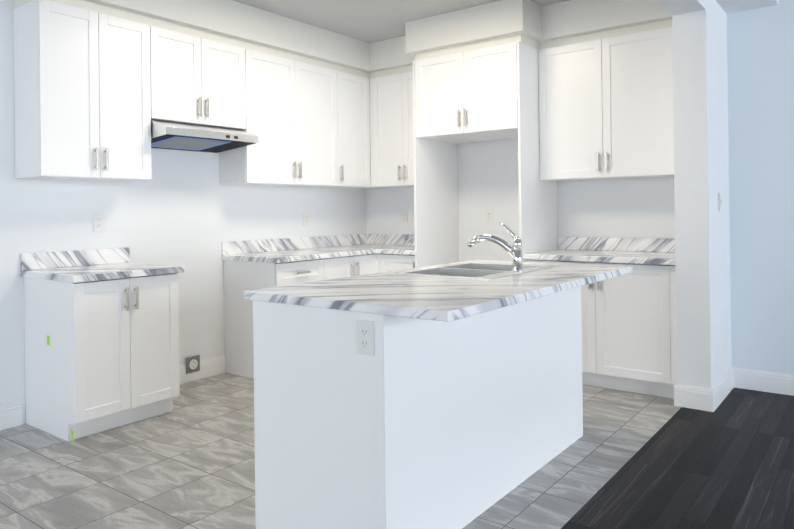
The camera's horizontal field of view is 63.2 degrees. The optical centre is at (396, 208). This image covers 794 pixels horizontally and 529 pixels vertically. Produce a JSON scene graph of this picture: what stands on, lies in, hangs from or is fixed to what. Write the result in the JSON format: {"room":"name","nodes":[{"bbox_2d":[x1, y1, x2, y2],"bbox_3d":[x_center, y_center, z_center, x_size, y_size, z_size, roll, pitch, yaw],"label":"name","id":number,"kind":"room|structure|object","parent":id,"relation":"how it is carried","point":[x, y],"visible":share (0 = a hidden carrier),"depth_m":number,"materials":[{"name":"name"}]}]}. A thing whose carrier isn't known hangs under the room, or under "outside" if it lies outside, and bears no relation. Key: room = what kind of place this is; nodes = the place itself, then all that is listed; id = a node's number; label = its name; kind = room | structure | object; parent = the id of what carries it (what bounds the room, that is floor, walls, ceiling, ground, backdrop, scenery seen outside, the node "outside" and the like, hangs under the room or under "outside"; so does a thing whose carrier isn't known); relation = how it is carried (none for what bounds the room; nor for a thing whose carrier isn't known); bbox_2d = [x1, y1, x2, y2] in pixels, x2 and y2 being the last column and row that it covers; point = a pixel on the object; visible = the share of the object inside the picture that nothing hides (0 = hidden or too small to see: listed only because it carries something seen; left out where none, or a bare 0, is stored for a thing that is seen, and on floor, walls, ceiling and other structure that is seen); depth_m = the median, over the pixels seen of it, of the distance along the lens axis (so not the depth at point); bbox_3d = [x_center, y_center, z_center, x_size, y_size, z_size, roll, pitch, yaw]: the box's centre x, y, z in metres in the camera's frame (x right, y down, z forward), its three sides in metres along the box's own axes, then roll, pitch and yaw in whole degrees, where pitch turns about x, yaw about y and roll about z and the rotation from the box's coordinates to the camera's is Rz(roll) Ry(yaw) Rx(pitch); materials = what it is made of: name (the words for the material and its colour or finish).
{"room":"kitchen","nodes":[
{"label":"kitchen","id":0,"kind":"room"},
{"bbox_2d":[0,0,366,423],"bbox_3d":[-2.578,-0.100,3.510,0.140,2.770,7.640,-1,0,37],"label":"wall","id":1,"kind":"structure","parent":0,"point":[188,211],"depth_m":4.59,"materials":[{"name":"paint"}]},
{"bbox_2d":[93,214,103,231],"bbox_3d":[-1.948,0.093,4.214,0.008,0.116,0.072,-1,0,37],"label":"outlet","id":2,"kind":"object","parent":1,"relation":"attached to","point":[98,222],"visible":1,"depth_m":4.21,"materials":[{"name":"paint"}]},
{"bbox_2d":[186,355,199,373],"bbox_3d":[-1.502,1.150,4.757,0.012,0.115,0.115,-1,0,37],"label":"electrical outlet","id":3,"kind":"object","parent":1,"relation":"attached to","point":[193,364],"visible":1,"depth_m":4.75,"materials":[{"name":"paint"}]},
{"bbox_2d":[13,0,385,188],"bbox_3d":[-1.145,-0.688,5.002,0.358,1.000,3.241,-1,0,37],"label":"upper cabinet","id":4,"kind":"object","parent":1,"relation":"attached to","point":[95,93],"visible":1,"depth_m":4.21,"materials":[{"name":"paint"}]},
{"bbox_2d":[151,119,258,152],"bbox_3d":[-1.424,-0.502,4.523,0.486,0.153,0.757,-1,0,37],"label":"range hood","id":5,"kind":"object","parent":4,"relation":"attached to","point":[169,135],"visible":0.83,"depth_m":4.41,"materials":[{"name":"metal"}]},
{"bbox_2d":[179,355,225,383],"bbox_3d":[-1.576,1.209,4.683,0.016,0.135,0.803,-1,0,37],"label":"baseboard","id":6,"kind":"structure","parent":1,"relation":"attached to","point":[214,366],"depth_m":4.86,"materials":[{"name":"paint"}]},
{"bbox_2d":[222,234,365,253],"bbox_3d":[-0.822,0.306,5.693,0.019,0.100,1.758,-1,0,37],"label":"backsplash","id":7,"kind":"structure","parent":1,"relation":"attached to","point":[252,247],"depth_m":5.55,"materials":[{"name":"white stone"}]},
{"bbox_2d":[303,212,308,225],"bbox_3d":[-0.804,0.095,5.729,0.008,0.116,0.072,-1,0,37],"label":"outlet","id":8,"kind":"object","parent":1,"relation":"attached to","point":[305,219],"visible":1,"depth_m":5.72,"materials":[{"name":"paint"}]},
{"bbox_2d":[0,373,680,528],"bbox_3d":[-1.316,1.297,2.478,3.085,0.060,7.500,-1,0,37],"label":"floor","id":9,"kind":"structure","parent":0,"point":[188,462],"depth_m":3.13,"materials":[{"name":"tile"}]},
{"bbox_2d":[21,247,183,440],"bbox_3d":[-1.772,0.770,3.915,0.635,1.014,0.686,-1,0,37],"label":"base cabinet","id":10,"kind":"object","parent":9,"relation":"on","point":[101,340],"visible":1,"depth_m":3.71,"materials":[{"name":"paint"}]},
{"bbox_2d":[21,247,183,282],"bbox_3d":[-1.777,0.332,3.916,0.635,0.138,0.686,-1,0,37],"label":"countertop","id":11,"kind":"structure","parent":10,"relation":"on","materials":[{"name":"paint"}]},
{"bbox_2d":[224,262,317,378],"bbox_3d":[-0.934,0.832,5.054,0.598,0.876,0.561,-1,0,37],"label":"base cabinet","id":12,"kind":"object","parent":9,"relation":"on","point":[256,264],"depth_m":4.88,"materials":[{"name":"paint"}]},
{"bbox_2d":[222,242,414,265],"bbox_3d":[-0.412,0.369,5.384,1.044,0.038,1.758,-1,0,37],"label":"countertop","id":13,"kind":"structure","parent":12,"relation":"on","point":[317,255],"depth_m":5.22,"materials":[{"name":"white stone"}]},
{"bbox_2d":[318,258,377,280],"bbox_3d":[-0.599,0.829,5.477,0.623,0.876,0.755,-1,0,37],"label":"base cabinet","id":14,"kind":"object","parent":9,"relation":"on","point":[344,269],"depth_m":5.27,"materials":[{"name":"paint"}]},
{"bbox_2d":[378,254,414,272],"bbox_3d":[0.173,0.820,5.670,0.465,0.876,0.603,-1,0,37],"label":"base cabinet","id":15,"kind":"object","parent":9,"relation":"on","point":[384,264],"depth_m":5.44,"materials":[{"name":"paint"}]},
{"bbox_2d":[253,285,582,528],"bbox_3d":[0.214,0.798,3.029,0.682,0.903,1.753,-1,0,37],"label":"kitchen island","id":16,"kind":"object","parent":9,"relation":"on","point":[446,396],"depth_m":2.41,"materials":[{"name":"paint"}]},
{"bbox_2d":[357,319,373,355],"bbox_3d":[-0.107,0.436,2.175,0.072,0.116,0.008,-1,0,37],"label":"outlet","id":17,"kind":"object","parent":16,"relation":"attached to","point":[365,327],"depth_m":2.17,"materials":[{"name":"paint"}]},
{"bbox_2d":[244,261,631,324],"bbox_3d":[0.319,0.329,2.952,0.946,0.032,1.797,-1,0,37],"label":"island countertop","id":18,"kind":"structure","parent":16,"relation":"on","point":[395,293],"depth_m":2.47,"materials":[{"name":"white stone"}]},
{"bbox_2d":[400,261,551,280],"bbox_3d":[0.410,0.394,3.250,0.510,0.171,0.700,-1,0,37],"label":"sink","id":19,"kind":"object","parent":18,"relation":"in","point":[486,269],"depth_m":3.33,"materials":[{"name":"silver metal"}]},
{"bbox_2d":[467,221,523,268],"bbox_3d":[0.488,0.186,3.231,0.312,0.243,0.060,-1,0,37],"label":"faucet","id":20,"kind":"object","parent":18,"relation":"on","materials":[{"name":"metal"}]},
{"bbox_2d":[412,41,557,267],"bbox_3d":[0.707,0.020,5.213,0.952,2.460,0.679,-1,0,37],"label":"surround","id":21,"kind":"object","parent":9,"relation":"on","point":[491,93],"visible":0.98,"depth_m":5.02,"materials":[{"name":"paint"}]},
{"bbox_2d":[523,237,676,398],"bbox_3d":[1.530,0.731,4.624,1.051,1.014,0.635,-1,0,37],"label":"base cabinet","id":22,"kind":"object","parent":9,"relation":"on","point":[628,332],"visible":0.6,"depth_m":4.31,"materials":[{"name":"paint"}]},
{"bbox_2d":[523,237,674,264],"bbox_3d":[1.525,0.293,4.625,1.051,0.138,0.635,-1,0,37],"label":"countertop","id":23,"kind":"structure","parent":22,"relation":"on","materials":[{"name":"stone"}]},
{"bbox_2d":[84,0,671,72],"bbox_3d":[-0.081,-1.389,4.191,3.055,0.250,3.250,-1,0,37],"label":"soffit","id":24,"kind":"object","parent":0,"point":[479,23],"depth_m":4.80,"materials":[{"name":"paint"}]},
{"bbox_2d":[233,0,568,42],"bbox_3d":[0.397,-1.578,1.254,7.640,0.100,7.640,-1,0,37],"label":"ceiling","id":25,"kind":"structure","parent":0,"point":[370,21],"depth_m":4.95,"materials":[{"name":"paint"}]},
{"bbox_2d":[366,0,793,395],"bbox_3d":[2.725,-0.163,4.195,7.500,2.770,0.156,-1,0,37],"label":"wall","id":26,"kind":"structure","parent":0,"point":[760,57],"depth_m":4.40,"materials":[{"name":"paint"}]},
{"bbox_2d":[13,0,671,78],"bbox_3d":[-0.077,-1.234,4.192,3.051,0.060,3.241,-1,0,37],"label":"trim","id":27,"kind":"structure","parent":26,"relation":"attached to","point":[118,13],"depth_m":4.75,"materials":[{"name":"paint"}]},
{"bbox_2d":[366,234,414,245],"bbox_3d":[0.119,0.295,6.073,1.025,0.100,0.019,-1,0,37],"label":"backsplash","id":28,"kind":"structure","parent":26,"relation":"attached to","point":[386,239],"depth_m":6.17,"materials":[{"name":"white stone"}]},
{"bbox_2d":[370,71,413,187],"bbox_3d":[0.129,-0.702,5.847,0.714,1.000,0.358,-1,0,37],"label":"upper cabinet","id":29,"kind":"object","parent":26,"relation":"attached to","point":[391,132],"visible":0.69,"depth_m":5.80,"materials":[{"name":"paint"}]},
{"bbox_2d":[401,212,406,223],"bbox_3d":[0.066,0.089,6.118,0.072,0.116,0.008,-1,0,37],"label":"electrical outlet","id":30,"kind":"object","parent":26,"relation":"attached to","point":[403,217],"visible":1,"depth_m":6.12,"materials":[{"name":"paint"}]},
{"bbox_2d":[485,209,492,222],"bbox_3d":[0.794,0.065,5.568,0.072,0.116,0.008,-1,0,37],"label":"outlet","id":31,"kind":"object","parent":26,"relation":"attached to","point":[488,215],"visible":1,"depth_m":5.57,"materials":[{"name":"paint"}]},
{"bbox_2d":[538,27,673,180],"bbox_3d":[1.596,-0.723,4.739,1.051,1.000,0.358,-1,0,37],"label":"upper cabinet","id":32,"kind":"object","parent":26,"relation":"attached to","point":[605,108],"visible":0.81,"depth_m":4.62,"materials":[{"name":"paint"}]},
{"bbox_2d":[561,388,793,528],"bbox_3d":[1.677,1.254,0.219,4.415,0.060,7.500,-1,0,37],"label":"floor","id":33,"kind":"structure","parent":0,"point":[728,463],"depth_m":2.98,"materials":[{"name":"wood"}]},
{"bbox_2d":[655,0,705,15],"bbox_3d":[-0.263,-1.355,1.252,0.195,0.330,6.840,-1,0,37],"label":"header beam","id":34,"kind":"structure","parent":0,"point":[674,7],"depth_m":3.85,"materials":[{"name":"paint"}]},
{"bbox_2d":[672,0,731,388],"bbox_3d":[2.012,-0.154,4.242,0.195,2.770,0.660,-1,0,37],"label":"pillar","id":35,"kind":"structure","parent":0,"point":[701,183],"depth_m":4.00,"materials":[{"name":"paint"}]},
{"bbox_2d":[674,367,733,411],"bbox_3d":[2.023,1.163,4.232,0.227,0.135,0.676,-1,0,37],"label":"baseboard","id":36,"kind":"structure","parent":35,"relation":"attached to","point":[703,399],"depth_m":3.99,"materials":[{"name":"paint"}]},
{"bbox_2d":[719,193,721,210],"bbox_3d":[2.099,-0.041,4.179,0.012,0.116,0.072,-1,0,37],"label":"light switch","id":37,"kind":"object","parent":35,"relation":"attached to","point":[720,201],"visible":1,"depth_m":4.17,"materials":[{"name":"paint"}]},
{"bbox_2d":[716,0,778,13],"bbox_3d":[2.197,-1.442,4.093,0.310,0.200,0.660,-1,0,37],"label":"ceiling","id":38,"kind":"structure","parent":0,"point":[730,6],"depth_m":4.25,"materials":[{"name":"paint"}]}
]}

